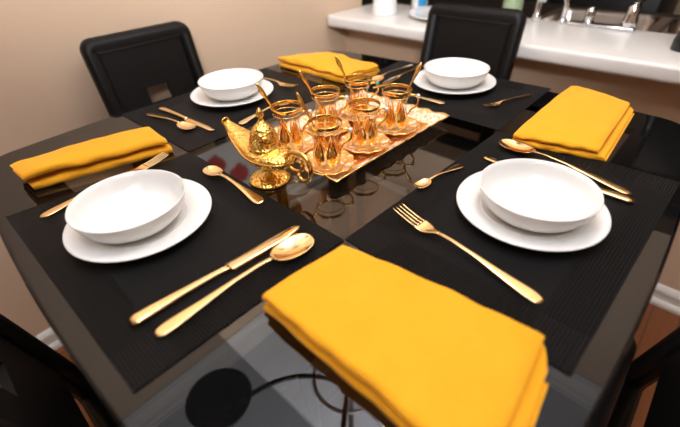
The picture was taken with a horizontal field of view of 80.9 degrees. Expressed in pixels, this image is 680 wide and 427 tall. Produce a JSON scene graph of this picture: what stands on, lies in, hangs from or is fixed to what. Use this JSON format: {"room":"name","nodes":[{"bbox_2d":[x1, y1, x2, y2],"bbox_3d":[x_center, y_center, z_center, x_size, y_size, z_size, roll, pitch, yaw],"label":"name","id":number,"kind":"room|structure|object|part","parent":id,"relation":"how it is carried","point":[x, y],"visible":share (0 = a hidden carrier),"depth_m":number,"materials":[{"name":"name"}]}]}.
{"room":"dining room","nodes":[
{"label":"dining room","id":0,"kind":"room"},
{"bbox_2d":[0,0,361,336],"bbox_3d":[-1.242,-0.436,0.698,0.095,2.440,3.840,28,46,34],"label":"wall","id":1,"kind":"structure","parent":0,"point":[48,90],"depth_m":1.25,"materials":[{"name":"beige paint"}]},
{"bbox_2d":[35,328,62,349],"bbox_3d":[-1.161,0.535,1.363,0.024,0.085,3.620,28,46,34],"label":"baseboard","id":2,"kind":"structure","parent":1,"relation":"attached to","point":[48,336],"depth_m":1.45,"materials":[{"name":"white"}]},
{"bbox_2d":[55,303,679,426],"bbox_3d":[0.239,0.472,1.472,5.300,0.050,5.900,28,46,34],"label":"floor","id":3,"kind":"structure","parent":0,"point":[657,323],"depth_m":1.43,"materials":[{"name":"brown wood"}]},
{"bbox_2d":[0,313,118,426],"bbox_3d":[-0.319,0.361,0.789,0.340,0.990,0.474,28,46,34],"label":"dining chair","id":4,"kind":"object","parent":3,"relation":"on","point":[40,387],"visible":0.18,"depth_m":0.62,"materials":[{"name":"black leather"}]},
{"bbox_3d":[-0.447,0.213,0.519,0.270,0.355,0.083,28,46,34],"label":"panel","id":5,"kind":"part","parent":4,"relation":"part of","materials":[{"name":"black leather"}]},
{"bbox_2d":[79,21,204,116],"bbox_3d":[-0.448,-0.082,1.390,0.474,0.990,0.340,28,46,34],"label":"dining chair","id":6,"kind":"object","parent":3,"relation":"on","point":[122,65],"visible":0.18,"depth_m":1.24,"materials":[{"name":"black leather"}]},
{"bbox_3d":[-0.587,-0.376,1.317,0.083,0.355,0.270,28,46,34],"label":"panel","id":7,"kind":"part","parent":6,"relation":"part of","materials":[{"name":"black leather"}]},
{"bbox_2d":[0,51,679,426],"bbox_3d":[0.016,0.210,1.068,1.100,0.870,1.100,28,46,34],"label":"dining table","id":8,"kind":"object","parent":3,"relation":"on","point":[252,372],"visible":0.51,"depth_m":0.47,"materials":[{"name":"black glass"}]},
{"bbox_2d":[9,127,172,189],"bbox_3d":[-0.471,-0.111,0.766,0.263,0.041,0.098,-25,42,-27],"label":"napkin","id":9,"kind":"object","parent":8,"relation":"on","point":[93,156],"visible":1,"depth_m":0.74,"materials":[{"name":"yellow fabric"}]},
{"bbox_2d":[6,152,343,393],"bbox_3d":[-0.268,0.022,0.608,0.457,0.002,0.312,28,46,34],"label":"placemat","id":10,"kind":"object","parent":8,"relation":"on","point":[104,297],"visible":0.71,"depth_m":0.53,"materials":[{"name":"fabric"}]},
{"bbox_2d":[40,151,168,217],"bbox_3d":[-0.407,-0.056,0.704,0.026,0.015,0.231,24,44,31],"label":"fork","id":11,"kind":"object","parent":10,"relation":"on","point":[142,166],"visible":0.68,"depth_m":0.67,"materials":[{"name":"gold metal"}]},
{"bbox_3d":[-0.431,-0.035,0.681,0.019,0.012,0.152,24,44,31],"label":"handle","id":12,"kind":"part","parent":11,"relation":"part of","materials":[{"name":"gold metal"}]},
{"bbox_2d":[62,178,211,262],"bbox_3d":[-0.304,0.007,0.615,0.212,0.016,0.212,28,46,34],"label":"dinner plate","id":13,"kind":"object","parent":10,"relation":"on","point":[197,204],"visible":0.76,"depth_m":0.57,"materials":[{"name":"white ceramic"}]},
{"bbox_2d":[65,169,184,243],"bbox_3d":[-0.313,-0.006,0.602,0.164,0.043,0.164,28,46,34],"label":"soup bowl","id":14,"kind":"object","parent":13,"relation":"on","point":[131,206],"visible":1,"depth_m":0.62,"materials":[{"name":"white ceramic"}]},
{"bbox_2d":[128,226,299,325],"bbox_3d":[-0.150,0.073,0.524,0.250,0.007,0.021,-30,45,-32],"label":"table knife","id":15,"kind":"object","parent":10,"relation":"on","point":[266,246],"visible":1,"depth_m":0.51,"materials":[{"name":"gold metal"}]},
{"bbox_3d":[-0.194,0.098,0.493,0.132,0.007,0.019,-30,45,-32],"label":"handle","id":16,"kind":"part","parent":15,"relation":"part of","materials":[{"name":"gold metal"}]},
{"bbox_3d":[-0.103,0.046,0.559,0.121,0.002,0.021,-30,45,-32],"label":"blade","id":17,"kind":"part","parent":15,"relation":"part of","materials":[{"name":"gold metal"}]},
{"bbox_2d":[203,165,263,203],"bbox_3d":[-0.186,-0.053,0.689,0.164,0.012,0.030,28,46,34],"label":"teaspoon","id":18,"kind":"object","parent":10,"relation":"on","point":[212,170],"visible":1,"depth_m":0.68,"materials":[{"name":"gold metal"}]},
{"bbox_2d":[203,165,222,175],"bbox_3d":[-0.230,-0.076,0.723,0.045,0.008,0.030,28,46,34],"label":"bowl","id":19,"kind":"object","parent":18,"relation":"on","point":[212,170],"depth_m":0.73,"materials":[{"name":"gold metal"}]},
{"bbox_3d":[-0.170,-0.044,0.677,0.119,0.012,0.020,28,46,34],"label":"handle","id":20,"kind":"part","parent":18,"relation":"part of","materials":[{"name":"gold metal"}]},
{"bbox_2d":[154,233,313,336],"bbox_3d":[-0.124,0.082,0.505,0.231,0.012,0.042,-31,45,-33],"label":"tablespoon","id":21,"kind":"object","parent":10,"relation":"on","point":[294,245],"visible":1,"depth_m":0.51,"materials":[{"name":"gold metal"}]},
{"bbox_3d":[-0.148,0.097,0.487,0.164,0.012,0.019,-31,45,-33],"label":"handle","id":22,"kind":"part","parent":21,"relation":"part of","materials":[{"name":"gold metal"}]},
{"bbox_2d":[270,233,313,259],"bbox_3d":[-0.065,0.047,0.550,0.067,0.010,0.042,-31,45,-33],"label":"bowl","id":23,"kind":"object","parent":21,"relation":"on","point":[294,245],"depth_m":0.55,"materials":[{"name":"gold metal"}]},
{"bbox_2d":[122,68,335,151],"bbox_3d":[-0.269,-0.288,1.022,0.312,0.002,0.453,28,46,34],"label":"placemat","id":24,"kind":"object","parent":8,"relation":"on","point":[192,139],"visible":0.62,"depth_m":0.97,"materials":[{"name":"fabric"}]},
{"bbox_2d":[146,113,195,129],"bbox_3d":[-0.396,-0.217,0.925,0.180,0.010,0.033,22,43,29],"label":"tablespoon","id":25,"kind":"object","parent":24,"relation":"on","point":[185,125],"visible":1,"depth_m":0.90,"materials":[{"name":"gold metal"}]},
{"bbox_3d":[-0.417,-0.225,0.937,0.128,0.009,0.015,22,43,29],"label":"handle","id":26,"kind":"part","parent":25,"relation":"part of","materials":[{"name":"gold metal"}]},
{"bbox_2d":[177,121,195,129],"bbox_3d":[-0.344,-0.195,0.894,0.052,0.008,0.033,22,43,29],"label":"bowl","id":27,"kind":"object","parent":25,"relation":"on","point":[185,125],"depth_m":0.90,"materials":[{"name":"gold metal"}]},
{"bbox_2d":[158,106,213,130],"bbox_3d":[-0.362,-0.225,0.937,0.222,0.006,0.019,25,45,32],"label":"table knife","id":28,"kind":"object","parent":24,"relation":"on","point":[198,123],"visible":1,"depth_m":0.93,"materials":[{"name":"gold metal"}]},
{"bbox_3d":[-0.404,-0.244,0.964,0.117,0.006,0.017,25,45,32],"label":"handle","id":29,"kind":"part","parent":28,"relation":"part of","materials":[{"name":"gold metal"}]},
{"bbox_3d":[-0.318,-0.203,0.907,0.107,0.002,0.019,25,45,32],"label":"blade","id":30,"kind":"part","parent":28,"relation":"part of","materials":[{"name":"gold metal"}]},
{"bbox_2d":[190,79,272,106],"bbox_3d":[-0.279,-0.313,1.041,0.212,0.016,0.212,28,46,34],"label":"dinner plate","id":31,"kind":"object","parent":24,"relation":"on","point":[198,96],"visible":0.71,"depth_m":1.01,"materials":[{"name":"white ceramic"}]},
{"bbox_2d":[198,68,262,100],"bbox_3d":[-0.278,-0.328,1.031,0.164,0.043,0.164,28,46,34],"label":"soup bowl","id":32,"kind":"object","parent":31,"relation":"on","point":[234,84],"visible":1,"depth_m":1.06,"materials":[{"name":"white ceramic"}]},
{"bbox_2d":[238,103,288,123],"bbox_3d":[-0.175,-0.242,0.943,0.028,0.012,0.156,27,46,33],"label":"teaspoon","id":33,"kind":"object","parent":24,"relation":"on","point":[249,118],"visible":0.51,"depth_m":0.92,"materials":[{"name":"gold metal"}]},
{"bbox_2d":[263,77,297,86],"bbox_3d":[-0.197,-0.374,1.118,0.215,0.014,0.024,27,46,33],"label":"fork","id":34,"kind":"object","parent":24,"relation":"on","point":[278,82],"visible":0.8,"depth_m":1.09,"materials":[{"name":"gold metal"}]},
{"bbox_2d":[221,107,312,189],"bbox_3d":[-0.126,-0.115,0.672,0.227,0.133,0.077,28,46,34],"label":"oil lamp","id":35,"kind":"object","parent":8,"relation":"on","point":[261,147],"visible":1,"depth_m":0.65,"materials":[{"name":"gold metal"}]},
{"bbox_3d":[-0.128,-0.133,0.660,0.058,0.051,0.058,28,46,34],"label":"lid","id":36,"kind":"part","parent":35,"relation":"part of","materials":[{"name":"gold metal"}]},
{"bbox_3d":[-0.067,-0.076,0.633,0.066,0.055,0.008,28,46,34],"label":"handle","id":37,"kind":"part","parent":35,"relation":"part of","materials":[{"name":"yellow metal"}]},
{"bbox_2d":[278,52,379,84],"bbox_3d":[-0.040,-0.446,1.188,0.296,0.039,0.132,28,46,34],"label":"napkin","id":38,"kind":"object","parent":8,"relation":"on","point":[319,64],"visible":0.92,"depth_m":1.15,"materials":[{"name":"yellow fabric"}]},
{"bbox_2d":[274,89,449,182],"bbox_3d":[0.026,-0.175,0.837,0.255,0.020,0.357,29,47,35],"label":"serving tray","id":39,"kind":"object","parent":8,"relation":"on","point":[426,118],"visible":0.41,"depth_m":0.86,"materials":[{"name":"yellow metal"}]},
{"bbox_2d":[279,132,315,152],"bbox_3d":[-0.096,-0.134,0.787,0.102,0.012,0.102,-7,37,-6],"label":"saucer","id":40,"kind":"object","parent":39,"relation":"on","point":[308,142],"visible":0.28,"depth_m":0.79,"materials":[{"name":"yellow metal"}]},
{"bbox_2d":[270,100,311,149],"bbox_3d":[-0.094,-0.164,0.762,0.069,0.085,0.060,15,40,22],"label":"tea glass","id":41,"kind":"object","parent":40,"relation":"on","point":[294,130],"visible":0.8,"depth_m":0.76,"materials":[{"name":"orange"}]},
{"bbox_2d":[256,83,294,142],"bbox_3d":[-0.117,-0.185,0.747,0.062,0.124,0.005,-4,37,-1],"label":"spoon","id":42,"kind":"object","parent":41,"relation":"in","point":[260,89],"visible":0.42,"depth_m":0.73,"materials":[{"name":"yellow metal"}]},
{"bbox_3d":[-0.064,-0.177,0.763,0.024,0.045,0.004,-8,37,-7],"label":"handle","id":43,"kind":"part","parent":41,"relation":"part of","materials":[{"name":"gold metal"}]},
{"bbox_2d":[303,117,350,136],"bbox_3d":[-0.027,-0.182,0.847,0.102,0.012,0.102,-18,39,-19],"label":"saucer","id":44,"kind":"object","parent":39,"relation":"on","point":[345,123],"visible":0.48,"depth_m":0.84,"materials":[{"name":"yellow metal"}]},
{"bbox_2d":[310,85,348,133],"bbox_3d":[-0.025,-0.211,0.821,0.069,0.085,0.060,25,45,32],"label":"tea glass","id":45,"kind":"object","parent":44,"relation":"on","point":[346,97],"visible":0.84,"depth_m":0.82,"materials":[{"name":"orange"}]},
{"bbox_2d":[299,70,326,121],"bbox_3d":[-0.047,-0.230,0.804,0.062,0.124,0.005,-12,38,-12],"label":"spoon","id":46,"kind":"object","parent":45,"relation":"in","point":[302,75],"visible":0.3,"depth_m":0.78,"materials":[{"name":"yellow metal"}]},
{"bbox_3d":[0.006,-0.220,0.816,0.024,0.045,0.004,0,37,4],"label":"handle","id":47,"kind":"part","parent":45,"relation":"part of","materials":[{"name":"yellow metal"}]},
{"bbox_2d":[300,148,354,175],"bbox_3d":[-0.023,-0.091,0.726,0.102,0.012,0.102,28,46,34],"label":"saucer","id":48,"kind":"object","parent":39,"relation":"on","point":[347,159],"visible":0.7,"depth_m":0.72,"materials":[{"name":"yellow metal"}]},
{"bbox_2d":[307,114,352,170],"bbox_3d":[-0.021,-0.121,0.700,0.069,0.085,0.060,25,45,32],"label":"tea glass","id":49,"kind":"object","parent":48,"relation":"on","point":[334,147],"visible":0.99,"depth_m":0.70,"materials":[{"name":"clear glass"}]},
{"bbox_2d":[296,92,329,156],"bbox_3d":[-0.042,-0.147,0.692,0.062,0.124,0.005,11,39,18],"label":"spoon","id":50,"kind":"object","parent":49,"relation":"in","point":[299,98],"visible":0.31,"depth_m":0.68,"materials":[{"name":"yellow metal"}]},
{"bbox_3d":[0.010,-0.129,0.695,0.024,0.045,0.004,0,37,4],"label":"handle","id":51,"kind":"part","parent":49,"relation":"part of","materials":[{"name":"yellow metal"}]},
{"bbox_2d":[337,105,380,121],"bbox_3d":[0.042,-0.223,0.898,0.102,0.012,0.102,-31,45,-32],"label":"saucer","id":52,"kind":"object","parent":39,"relation":"on","point":[344,114],"visible":0.53,"depth_m":0.90,"materials":[{"name":"yellow metal"}]},
{"bbox_2d":[344,73,379,119],"bbox_3d":[0.044,-0.253,0.873,0.069,0.085,0.060,15,40,22],"label":"tea glass","id":53,"kind":"object","parent":52,"relation":"on","point":[364,107],"visible":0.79,"depth_m":0.87,"materials":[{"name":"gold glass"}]},
{"bbox_2d":[335,55,361,108],"bbox_3d":[0.021,-0.277,0.862,0.062,0.124,0.005,6,38,12],"label":"spoon","id":54,"kind":"object","parent":53,"relation":"in","point":[338,62],"visible":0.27,"depth_m":0.85,"materials":[{"name":"yellow metal"}]},
{"bbox_3d":[0.074,-0.266,0.874,0.024,0.045,0.004,-8,37,-7],"label":"handle","id":55,"kind":"part","parent":53,"relation":"part of","materials":[{"name":"gold metal"}]},
{"bbox_2d":[339,130,389,153],"bbox_3d":[0.048,-0.137,0.783,0.102,0.012,0.102,14,40,21],"label":"saucer","id":56,"kind":"object","parent":39,"relation":"on","point":[382,142],"visible":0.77,"depth_m":0.78,"materials":[{"name":"yellow metal"}]},
{"bbox_2d":[348,97,388,149],"bbox_3d":[0.050,-0.168,0.758,0.069,0.085,0.060,15,40,22],"label":"tea glass","id":57,"kind":"object","parent":56,"relation":"on","point":[367,128],"visible":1,"depth_m":0.76,"materials":[{"name":"orange"}]},
{"bbox_3d":[0.080,-0.181,0.759,0.024,0.045,0.004,-8,37,-7],"label":"handle","id":58,"kind":"part","parent":57,"relation":"part of","materials":[{"name":"gold metal"}]},
{"bbox_2d":[372,115,419,134],"bbox_3d":[0.116,-0.183,0.840,0.102,0.012,0.102,3,37,8],"label":"saucer","id":59,"kind":"object","parent":39,"relation":"on","point":[412,125],"visible":0.72,"depth_m":0.84,"materials":[{"name":"yellow metal"}]},
{"bbox_2d":[382,83,419,131],"bbox_3d":[0.117,-0.212,0.814,0.069,0.085,0.060,25,45,32],"label":"tea glass","id":60,"kind":"object","parent":59,"relation":"on","point":[401,118],"visible":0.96,"depth_m":0.81,"materials":[{"name":"orange"}]},
{"bbox_2d":[392,62,421,122],"bbox_3d":[0.131,-0.238,0.803,0.062,0.124,0.005,-9,37,-8],"label":"spoon","id":61,"kind":"object","parent":60,"relation":"in","point":[418,68],"visible":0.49,"depth_m":0.79,"materials":[{"name":"yellow metal"}]},
{"bbox_3d":[0.149,-0.221,0.808,0.024,0.045,0.004,0,37,4],"label":"handle","id":62,"kind":"part","parent":60,"relation":"part of","materials":[{"name":"yellow metal"}]},
{"bbox_2d":[262,245,548,426],"bbox_3d":[0.069,0.124,0.423,0.294,0.035,0.163,28,46,34],"label":"napkin","id":63,"kind":"object","parent":8,"relation":"on","point":[426,354],"visible":1,"depth_m":0.40,"materials":[{"name":"yellow fabric"}]},
{"bbox_2d":[344,60,550,130],"bbox_3d":[0.267,-0.331,1.046,0.454,0.002,0.306,28,46,34],"label":"placemat","id":64,"kind":"object","parent":8,"relation":"on","point":[469,108],"visible":0.65,"depth_m":0.97,"materials":[{"name":"fabric"}]},
{"bbox_2d":[365,64,413,81],"bbox_3d":[0.147,-0.402,1.137,0.039,0.011,0.215,27,46,34],"label":"tablespoon","id":65,"kind":"object","parent":64,"relation":"on","point":[376,78],"visible":0.73,"depth_m":1.11,"materials":[{"name":"gold metal"}]},
{"bbox_2d":[365,75,383,81],"bbox_3d":[0.096,-0.366,1.093,0.039,0.009,0.062,27,46,34],"label":"bowl","id":66,"kind":"object","parent":65,"relation":"on","point":[376,78],"depth_m":1.10,"materials":[{"name":"gold metal"}]},
{"bbox_3d":[0.168,-0.416,1.154,0.018,0.011,0.152,27,46,34],"label":"handle","id":67,"kind":"part","parent":65,"relation":"part of","materials":[{"name":"gold metal"}]},
{"bbox_2d":[372,65,422,88],"bbox_3d":[0.167,-0.386,1.118,0.020,0.006,0.235,27,46,33],"label":"table knife","id":68,"kind":"object","parent":64,"relation":"on","point":[394,78],"visible":0.84,"depth_m":1.10,"materials":[{"name":"gold metal"}]},
{"bbox_3d":[0.126,-0.356,1.083,0.020,0.002,0.113,27,46,33],"label":"blade","id":69,"kind":"part","parent":68,"relation":"part of","materials":[{"name":"gold metal"}]},
{"bbox_3d":[0.203,-0.412,1.151,0.018,0.006,0.123,27,46,33],"label":"handle","id":70,"kind":"part","parent":68,"relation":"part of","materials":[{"name":"gold metal"}]},
{"bbox_2d":[381,91,444,103],"bbox_3d":[0.177,-0.285,0.977,0.160,0.012,0.029,14,40,21],"label":"teaspoon","id":71,"kind":"object","parent":64,"relation":"on","point":[424,98],"visible":0.48,"depth_m":0.96,"materials":[{"name":"gold metal"}]},
{"bbox_3d":[0.197,-0.280,0.970,0.116,0.012,0.020,14,40,21],"label":"handle","id":72,"kind":"part","parent":71,"relation":"part of","materials":[{"name":"gold metal"}]},
{"bbox_2d":[413,70,495,94],"bbox_3d":[0.297,-0.345,1.049,0.212,0.016,0.212,28,46,34],"label":"dinner plate","id":73,"kind":"object","parent":64,"relation":"on","point":[421,80],"visible":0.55,"depth_m":1.02,"materials":[{"name":"white ceramic"}]},
{"bbox_2d":[424,58,489,88],"bbox_3d":[0.300,-0.359,1.037,0.164,0.043,0.164,28,46,34],"label":"soup bowl","id":74,"kind":"object","parent":73,"relation":"on","point":[450,73],"visible":1,"depth_m":1.06,"materials":[{"name":"white ceramic"}]},
{"bbox_2d":[482,94,532,106],"bbox_3d":[0.400,-0.270,0.945,0.163,0.011,0.018,-21,40,-22],"label":"fork","id":75,"kind":"object","parent":64,"relation":"on","point":[525,95],"visible":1,"depth_m":0.94,"materials":[{"name":"gold metal"}]},
{"bbox_3d":[0.424,-0.278,0.956,0.108,0.009,0.014,-20,40,-22],"label":"handle","id":76,"kind":"part","parent":75,"relation":"part of","materials":[{"name":"gold metal"}]},
{"bbox_2d":[345,131,679,376],"bbox_3d":[0.279,-0.004,0.609,0.324,0.002,0.470,28,46,34],"label":"placemat","id":77,"kind":"object","parent":8,"relation":"on","point":[578,288],"visible":0.73,"depth_m":0.53,"materials":[{"name":"fabric"}]},
{"bbox_2d":[414,164,463,187],"bbox_3d":[0.173,-0.067,0.688,0.120,0.009,0.022,-26,43,-28],"label":"teaspoon","id":78,"kind":"object","parent":77,"relation":"on","point":[425,182],"visible":1,"depth_m":0.68,"materials":[{"name":"gold metal"}]},
{"bbox_2d":[414,178,430,187],"bbox_3d":[0.139,-0.050,0.667,0.033,0.006,0.022,-26,43,-28],"label":"bowl","id":79,"kind":"object","parent":78,"relation":"on","point":[425,182],"depth_m":0.67,"materials":[{"name":"gold metal"}]},
{"bbox_3d":[0.186,-0.073,0.696,0.087,0.009,0.015,-26,43,-28],"label":"handle","id":80,"kind":"part","parent":78,"relation":"part of","materials":[{"name":"gold metal"}]},
{"bbox_2d":[393,203,543,303],"bbox_3d":[0.161,0.046,0.533,0.026,0.015,0.234,-27,43,-29],"label":"fork","id":81,"kind":"object","parent":77,"relation":"on","point":[425,226],"visible":1,"depth_m":0.51,"materials":[{"name":"gold metal"}]},
{"bbox_3d":[0.186,0.065,0.508,0.019,0.012,0.154,-27,43,-29],"label":"handle","id":82,"kind":"part","parent":81,"relation":"part of","materials":[{"name":"gold metal"}]},
{"bbox_2d":[456,171,611,251],"bbox_3d":[0.283,-0.009,0.600,0.212,0.016,0.212,28,46,34],"label":"dinner plate","id":83,"kind":"object","parent":77,"relation":"on","point":[470,201],"visible":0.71,"depth_m":0.55,"materials":[{"name":"white ceramic"}]},
{"bbox_2d":[479,158,603,232],"bbox_3d":[0.286,-0.022,0.586,0.164,0.043,0.164,28,46,34],"label":"soup bowl","id":84,"kind":"object","parent":83,"relation":"on","point":[535,195],"visible":1,"depth_m":0.60,"materials":[{"name":"white ceramic"}]},
{"bbox_2d":[483,156,634,202],"bbox_3d":[0.357,-0.061,0.672,0.241,0.007,0.021,25,45,32],"label":"table knife","id":85,"kind":"object","parent":77,"relation":"on","point":[619,196],"visible":0.35,"depth_m":0.62,"materials":[{"name":"gold metal"}]},
{"bbox_3d":[0.308,-0.082,0.706,0.116,0.002,0.020,25,45,32],"label":"blade","id":86,"kind":"part","parent":85,"relation":"part of","materials":[{"name":"gold metal"}]},
{"bbox_3d":[0.401,-0.041,0.642,0.127,0.007,0.018,25,45,32],"label":"handle","id":87,"kind":"part","parent":85,"relation":"part of","materials":[{"name":"gold metal"}]},
{"bbox_2d":[499,139,631,194],"bbox_3d":[0.386,-0.089,0.701,0.043,0.012,0.237,-26,43,-28],"label":"tablespoon","id":88,"kind":"object","parent":77,"relation":"on","point":[511,144],"visible":1,"depth_m":0.71,"materials":[{"name":"gold metal"}]},
{"bbox_2d":[499,139,535,152],"bbox_3d":[0.334,-0.126,0.756,0.043,0.010,0.069,-26,43,-28],"label":"bowl","id":89,"kind":"object","parent":88,"relation":"on","point":[511,144],"depth_m":0.76,"materials":[{"name":"gold metal"}]},
{"bbox_3d":[0.407,-0.073,0.679,0.020,0.012,0.168,-26,43,-28],"label":"handle","id":90,"kind":"part","parent":88,"relation":"part of","materials":[{"name":"gold metal"}]},
{"bbox_2d":[513,86,634,161],"bbox_3d":[0.508,-0.198,0.831,0.164,0.028,0.350,28,46,34],"label":"napkin","id":91,"kind":"object","parent":8,"relation":"on","point":[579,121],"visible":1,"depth_m":0.79,"materials":[{"name":"yellow fabric"}]},
{"bbox_2d":[419,2,526,80],"bbox_3d":[0.322,-0.186,1.482,0.340,0.990,0.474,28,46,34],"label":"dining chair","id":92,"kind":"object","parent":3,"relation":"on","point":[492,36],"visible":0.23,"depth_m":1.33,"materials":[{"name":"black leather"}]},
{"bbox_3d":[0.429,-0.494,1.411,0.270,0.355,0.083,28,46,34],"label":"panel","id":93,"kind":"part","parent":92,"relation":"part of","materials":[{"name":"black leather"}]},
{"bbox_2d":[362,0,679,18],"bbox_3d":[1.177,-0.448,1.892,2.700,0.850,0.540,28,46,34],"label":"base cabinet","id":94,"kind":"object","parent":3,"relation":"on","point":[528,9],"visible":0.02,"depth_m":1.98,"materials":[{"name":"black"}]},
{"bbox_2d":[524,0,678,13],"bbox_3d":[1.138,-1.502,3.263,2.400,0.900,0.590,28,46,34],"label":"base cabinet","id":95,"kind":"object","parent":3,"relation":"on","point":[656,6],"visible":0.02,"depth_m":2.38,"materials":[{"name":"black"}]},
{"bbox_3d":[1.165,-1.271,2.920,0.560,0.740,0.020,28,46,34],"label":"door","id":96,"kind":"part","parent":95,"relation":"part of","materials":[{"name":"black"}]},
{"bbox_3d":[1.605,-1.041,2.584,0.560,0.740,0.020,28,46,34],"label":"door","id":97,"kind":"part","parent":95,"relation":"part of","materials":[{"name":"black"}]},
{"bbox_2d":[590,327,679,426],"bbox_3d":[0.387,0.349,0.762,0.474,0.990,0.340,28,46,34],"label":"dining chair","id":98,"kind":"object","parent":3,"relation":"on","point":[660,363],"visible":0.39,"depth_m":0.68,"materials":[{"name":"black leather"}]},
{"bbox_3d":[0.333,0.270,0.763,0.332,0.085,0.336,28,46,34],"label":"seat","id":99,"kind":"part","parent":98,"relation":"part of","materials":[{"name":"black leather"}]},
{"bbox_3d":[0.504,0.187,0.494,0.083,0.355,0.270,28,46,34],"label":"panel","id":100,"kind":"part","parent":98,"relation":"part of","materials":[{"name":"black leather"}]},
{"bbox_2d":[346,29,679,291],"bbox_3d":[1.371,0.043,1.237,3.505,0.833,0.120,28,46,34],"label":"wall","id":101,"kind":"structure","parent":0,"point":[659,99],"depth_m":1.42,"materials":[{"name":"beige paint"}]},
{"bbox_2d":[327,3,679,84],"bbox_3d":[0.942,-0.519,1.277,2.390,0.048,0.398,28,46,34],"label":"countertop","id":102,"kind":"structure","parent":101,"relation":"on","point":[646,55],"depth_m":1.30,"materials":[{"name":"white stone"}]},
{"bbox_2d":[372,0,396,15],"bbox_3d":[0.197,-0.948,1.743,0.111,0.138,0.111,28,46,34],"label":"foam cup","id":103,"kind":"object","parent":102,"relation":"on","point":[380,7],"visible":1,"depth_m":1.73,"materials":[{"name":"white"}]},
{"bbox_2d":[411,0,427,8],"bbox_3d":[0.367,-1.042,1.806,0.072,0.200,0.072,28,46,34],"label":"spray bottle","id":104,"kind":"object","parent":102,"relation":"on","point":[415,3],"visible":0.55,"depth_m":1.83,"materials":[{"name":"white plastic"}]},
{"bbox_2d":[409,6,431,19],"bbox_3d":[0.439,-0.833,1.671,0.302,0.022,0.302,28,46,34],"label":"platter","id":105,"kind":"object","parent":102,"relation":"on","point":[421,12],"visible":0.25,"depth_m":1.72,"materials":[{"name":"white ceramic"}]},
{"bbox_2d":[502,0,523,9],"bbox_3d":[0.735,-0.922,1.676,0.084,0.200,0.084,28,46,34],"label":"dish soap bottle","id":106,"kind":"object","parent":102,"relation":"on","point":[512,4],"visible":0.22,"depth_m":1.67,"materials":[{"name":"green plastic"}]},
{"bbox_2d":[531,0,542,21],"bbox_3d":[0.779,-0.812,1.541,0.034,0.118,0.078,28,46,34],"label":"soap pump","id":107,"kind":"object","parent":102,"relation":"on","point":[536,17],"visible":1,"depth_m":1.54,"materials":[{"name":"silver metal"}]},
{"bbox_2d":[542,0,569,23],"bbox_3d":[0.814,-0.780,1.505,0.112,0.108,0.038,28,46,34],"label":"water tap","id":108,"kind":"object","parent":102,"relation":"on","point":[562,20],"visible":0.98,"depth_m":1.49,"materials":[{"name":"silver metal"}]},
{"bbox_2d":[567,0,645,31],"bbox_3d":[1.006,-0.750,1.444,0.260,0.118,0.200,28,46,34],"label":"kitchen faucet","id":109,"kind":"object","parent":102,"relation":"on","point":[629,23],"visible":1,"depth_m":1.40,"materials":[{"name":"silver metal"}]},
{"bbox_3d":[0.912,-0.725,1.454,0.036,0.054,0.036,28,46,34],"label":"lever","id":110,"kind":"part","parent":109,"relation":"part of","materials":[{"name":"silver metal"}]},
{"bbox_3d":[0.943,-0.680,1.444,0.220,0.012,0.050,28,46,34],"label":"deck plate","id":111,"kind":"part","parent":109,"relation":"part of","materials":[{"name":"silver metal"}]},
{"bbox_2d":[541,8,679,34],"bbox_3d":[1.229,-0.652,1.589,0.864,0.175,0.414,28,46,34],"label":"sink","id":112,"kind":"object","parent":102,"relation":"in","point":[650,23],"visible":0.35,"depth_m":1.75,"materials":[{"name":"silver metal"}]},
{"bbox_2d":[658,18,679,34],"bbox_3d":[1.391,-0.567,1.466,0.424,0.174,0.414,28,46,34],"label":"basin","id":113,"kind":"object","parent":112,"relation":"in","point":[667,25],"depth_m":1.62,"materials":[{"name":"silver metal"}]},
{"bbox_2d":[670,28,679,52],"bbox_3d":[1.020,-0.586,1.113,0.072,0.250,0.072,28,46,34],"label":"bottle","id":114,"kind":"object","parent":102,"relation":"on","point":[675,46],"visible":1,"depth_m":1.17,"materials":[{"name":"black plastic"}]},
{"bbox_2d":[650,283,679,315],"bbox_3d":[1.336,0.375,1.420,3.505,0.085,0.024,28,46,34],"label":"baseboard","id":115,"kind":"structure","parent":101,"relation":"attached to","point":[664,297],"depth_m":1.50,"materials":[{"name":"white"}]},
{"bbox_2d":[673,0,679,14],"bbox_3d":[2.121,-1.878,2.419,5.200,2.440,0.100,28,46,34],"label":"wall","id":116,"kind":"structure","parent":0,"point":[677,10],"depth_m":2.63,"materials":[{"name":"beige paint"}]}
]}

